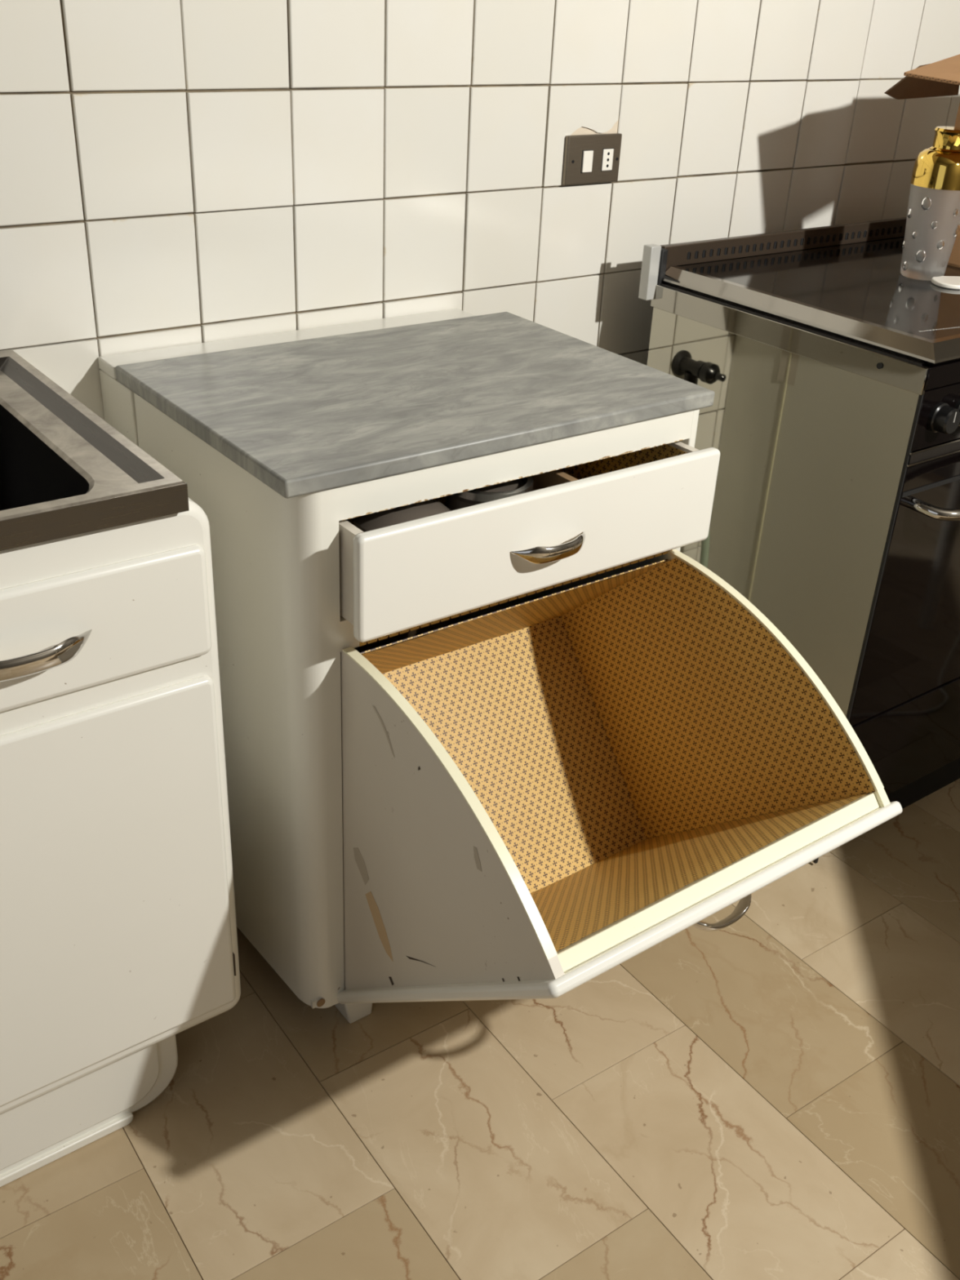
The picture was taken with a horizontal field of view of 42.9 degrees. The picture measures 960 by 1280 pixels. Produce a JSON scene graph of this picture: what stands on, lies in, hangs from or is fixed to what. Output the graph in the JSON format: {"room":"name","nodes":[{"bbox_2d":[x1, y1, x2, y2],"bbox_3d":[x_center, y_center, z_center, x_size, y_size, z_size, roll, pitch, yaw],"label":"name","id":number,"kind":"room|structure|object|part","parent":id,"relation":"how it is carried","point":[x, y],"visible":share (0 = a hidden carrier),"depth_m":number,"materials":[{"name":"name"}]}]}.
{"room":"kitchen","nodes":[
{"label":"kitchen","id":0,"kind":"room"},
{"bbox_2d":[0,778,959,1279],"bbox_3d":[0.822,0.955,1.211,4.700,0.100,3.520,-18,35,-32],"label":"floor","id":1,"kind":"structure","parent":0,"point":[773,1093],"depth_m":1.61,"materials":[{"name":"brown tile"}]},
{"bbox_2d":[0,497,240,1186],"bbox_3d":[-0.821,0.253,1.340,0.972,0.849,0.566,-18,35,-32],"label":"base cabinet","id":2,"kind":"object","parent":1,"relation":"on","point":[118,936],"visible":0.97,"depth_m":1.32,"materials":[{"name":"paint"}]},
{"bbox_3d":[-0.429,0.018,1.149,0.146,0.026,0.035,-18,35,-32],"label":"handle","id":3,"kind":"part","parent":2,"relation":"part of","materials":[{"name":"silver metal"}]},
{"bbox_3d":[-0.748,0.651,1.349,0.835,0.103,0.008,-18,35,-32],"label":"toe panel","id":4,"kind":"part","parent":2,"relation":"part of","materials":[{"name":"paint"}]},
{"bbox_2d":[0,349,189,551],"bbox_3d":[-0.830,-0.062,1.155,0.963,0.174,0.516,-18,35,-32],"label":"sink","id":5,"kind":"object","parent":2,"relation":"in","point":[65,471],"visible":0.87,"depth_m":1.28,"materials":[{"name":"grey metal"}]},
{"bbox_2d":[0,404,88,511],"bbox_3d":[-0.657,-0.096,1.250,0.431,0.158,0.394,-18,35,-32],"label":"basin","id":6,"kind":"object","parent":5,"relation":"in","point":[36,466],"depth_m":1.36,"materials":[{"name":"grey"}]},
{"bbox_3d":[-0.658,0.076,1.025,0.930,0.127,0.014,-18,35,-32],"label":"drawer","id":7,"kind":"part","parent":2,"relation":"part of","materials":[{"name":"paint"}]},
{"bbox_3d":[-0.500,0.309,1.301,0.498,0.478,0.014,-18,35,-32],"label":"door","id":8,"kind":"part","parent":2,"relation":"part of","materials":[{"name":"paint"}]},
{"bbox_2d":[97,308,902,1023],"bbox_3d":[-0.003,0.107,1.682,0.619,0.846,0.946,-18,35,-32],"label":"base cabinet","id":9,"kind":"object","parent":1,"relation":"on","point":[520,746],"visible":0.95,"depth_m":1.55,"materials":[{"name":"paint"}]},
{"bbox_3d":[-0.326,0.094,1.623,0.048,0.760,0.411,-22,38,-38],"label":"panel","id":10,"kind":"part","parent":9,"relation":"part of","materials":[{"name":"paint"}]},
{"bbox_2d":[352,498,451,532],"bbox_3d":[-0.089,-0.121,1.460,0.132,0.100,0.132,-18,35,-32],"label":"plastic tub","id":11,"kind":"object","parent":9,"relation":"in","point":[397,515],"visible":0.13,"depth_m":1.41,"materials":[{"name":"grey plastic"}]},
{"bbox_3d":[-0.260,-0.086,1.954,0.556,0.760,0.012,-18,35,-32],"label":"panel","id":12,"kind":"part","parent":9,"relation":"part of","materials":[{"name":"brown wood"}]},
{"bbox_2d":[115,311,715,498],"bbox_3d":[-0.082,-0.335,1.613,0.644,0.022,0.466,-18,35,-32],"label":"marble slab","id":13,"kind":"object","parent":9,"relation":"on","point":[301,417],"visible":1,"depth_m":1.54,"materials":[{"name":"grey stone"}]},
{"bbox_2d":[445,475,533,510],"bbox_3d":[0.009,-0.155,1.529,0.109,0.102,0.109,-18,35,-32],"label":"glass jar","id":14,"kind":"object","parent":9,"relation":"in","point":[503,490],"visible":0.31,"depth_m":1.48,"materials":[{"name":"glass"}]},
{"bbox_3d":[0.050,-0.077,1.565,0.541,0.040,0.020,-18,35,-32],"label":"rail","id":15,"kind":"part","parent":9,"relation":"part of","materials":[{"name":"paint"}]},
{"bbox_3d":[0.058,-0.221,1.485,0.541,0.039,0.020,-18,35,-32],"label":"rail","id":16,"kind":"part","parent":9,"relation":"part of","materials":[{"name":"paint"}]},
{"bbox_3d":[-0.045,-0.217,1.638,0.530,0.114,0.430,-18,35,-32],"label":"drawer","id":17,"kind":"part","parent":9,"relation":"part of","materials":[{"name":"paint"}]},
{"bbox_3d":[0.086,-0.125,1.484,0.553,0.130,0.017,-18,35,-32],"label":"drawer","id":18,"kind":"part","parent":9,"relation":"part of","materials":[{"name":"paint"}]},
{"bbox_3d":[0.091,-0.110,1.461,0.114,0.024,0.031,-18,35,-32],"label":"handle","id":19,"kind":"part","parent":9,"relation":"part of","materials":[{"name":"silver metal"}]},
{"bbox_3d":[0.153,-0.047,1.922,0.014,0.760,0.368,-20,36,-35],"label":"panel","id":20,"kind":"part","parent":9,"relation":"part of","materials":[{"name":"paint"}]},
{"bbox_3d":[0.163,0.350,1.599,0.563,0.380,0.434,-18,35,-32],"label":"bin door","id":21,"kind":"part","parent":9,"relation":"part of","materials":[{"name":"paint"}]},
{"bbox_3d":[0.285,0.321,1.435,0.114,0.032,0.030,-18,35,-32],"label":"handle","id":22,"kind":"part","parent":9,"relation":"part of","materials":[{"name":"silver metal"}]},
{"bbox_2d":[638,217,959,863],"bbox_3d":[0.815,-0.225,2.263,0.924,0.936,0.657,-18,35,-32],"label":"stove","id":23,"kind":"object","parent":1,"relation":"on","point":[833,372],"visible":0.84,"depth_m":1.94,"materials":[{"name":"white metal"}]},
{"bbox_3d":[0.455,-0.469,1.872,0.014,0.038,0.544,-18,35,-32],"label":"trim","id":24,"kind":"part","parent":23,"relation":"part of","materials":[{"name":"silver metal"}]},
{"bbox_2d":[662,236,959,365],"bbox_3d":[0.819,-0.611,2.092,0.892,0.024,0.542,-18,35,-32],"label":"cooktop","id":25,"kind":"object","parent":23,"relation":"in","point":[850,295],"depth_m":1.94,"materials":[{"name":"grey glass"}]},
{"bbox_3d":[0.956,-0.170,2.097,0.894,0.444,0.014,-18,35,-32],"label":"oven door","id":26,"kind":"part","parent":23,"relation":"part of","materials":[{"name":"black glass"}]},
{"bbox_3d":[0.941,0.113,2.255,0.894,0.195,0.014,-18,35,-32],"label":"drawer","id":27,"kind":"part","parent":23,"relation":"part of","materials":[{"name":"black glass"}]},
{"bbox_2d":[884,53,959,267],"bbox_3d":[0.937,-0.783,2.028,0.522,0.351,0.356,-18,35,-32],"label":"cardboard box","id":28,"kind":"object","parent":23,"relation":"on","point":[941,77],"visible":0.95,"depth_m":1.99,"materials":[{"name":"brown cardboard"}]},
{"bbox_2d":[900,125,959,280],"bbox_3d":[0.754,-0.719,2.017,0.098,0.234,0.098,-18,35,-32],"label":"cocktail shaker","id":29,"kind":"object","parent":23,"relation":"on","point":[932,227],"visible":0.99,"depth_m":1.99,"materials":[{"name":"clear glass"}]},
{"bbox_3d":[0.752,-0.682,2.037,0.096,0.148,0.096,-18,35,-32],"label":"glass","id":30,"kind":"part","parent":29,"relation":"part of","materials":[{"name":"white"}]},
{"bbox_3d":[0.997,-0.286,1.980,0.854,0.022,0.101,-18,35,-32],"label":"handle","id":31,"kind":"part","parent":23,"relation":"part of","materials":[{"name":"silver metal"}]},
{"bbox_3d":[0.969,-0.422,1.957,0.894,0.088,0.014,-18,35,-32],"label":"control panel","id":32,"kind":"part","parent":23,"relation":"part of","materials":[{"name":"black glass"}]},
{"bbox_3d":[0.972,-0.476,1.926,0.902,0.032,0.016,-18,35,-32],"label":"rail","id":33,"kind":"part","parent":23,"relation":"part of","materials":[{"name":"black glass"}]},
{"bbox_3d":[0.656,-0.311,1.726,0.043,0.043,0.028,-18,35,-32],"label":"control knob","id":34,"kind":"part","parent":23,"relation":"part of","materials":[{"name":"black plastic"}]},
{"bbox_2d":[931,275,959,289],"bbox_3d":[0.824,-0.592,2.028,0.150,0.007,0.070,-1,29,-7],"label":"dish","id":35,"kind":"object","parent":23,"relation":"on","point":[946,282],"visible":1,"depth_m":2.01,"materials":[{"name":"white ceramic"}]},
{"bbox_3d":[0.703,-0.326,1.758,0.043,0.043,0.028,-18,35,-32],"label":"control knob","id":36,"kind":"part","parent":23,"relation":"part of","materials":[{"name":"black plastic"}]},
{"bbox_2d":[0,0,959,420],"bbox_3d":[-0.118,-1.004,1.687,4.700,2.829,0.121,-18,35,-32],"label":"wall","id":37,"kind":"structure","parent":0,"point":[173,173],"depth_m":1.79,"materials":[{"name":"tile"}]},
{"bbox_2d":[562,133,622,185],"bbox_3d":[0.183,-0.780,1.985,0.114,0.074,0.012,-18,35,-32],"label":"wall outlet","id":38,"kind":"object","parent":37,"relation":"attached to","point":[593,158],"visible":1,"depth_m":1.98,"materials":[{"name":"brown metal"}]},
{"bbox_2d":[581,150,593,172],"bbox_3d":[0.173,-0.773,1.975,0.020,0.033,0.005,-18,35,-32],"label":"rocker switch","id":39,"kind":"object","parent":38,"relation":"attached to","point":[587,156],"depth_m":1.97,"materials":[{"name":"white plastic"}]},
{"bbox_2d":[601,148,613,170],"bbox_3d":[0.208,-0.785,1.999,0.022,0.033,0.003,-18,35,-32],"label":"socket","id":40,"kind":"object","parent":38,"relation":"attached to","point":[607,154],"depth_m":2.00,"materials":[{"name":"white plastic"}]}
]}

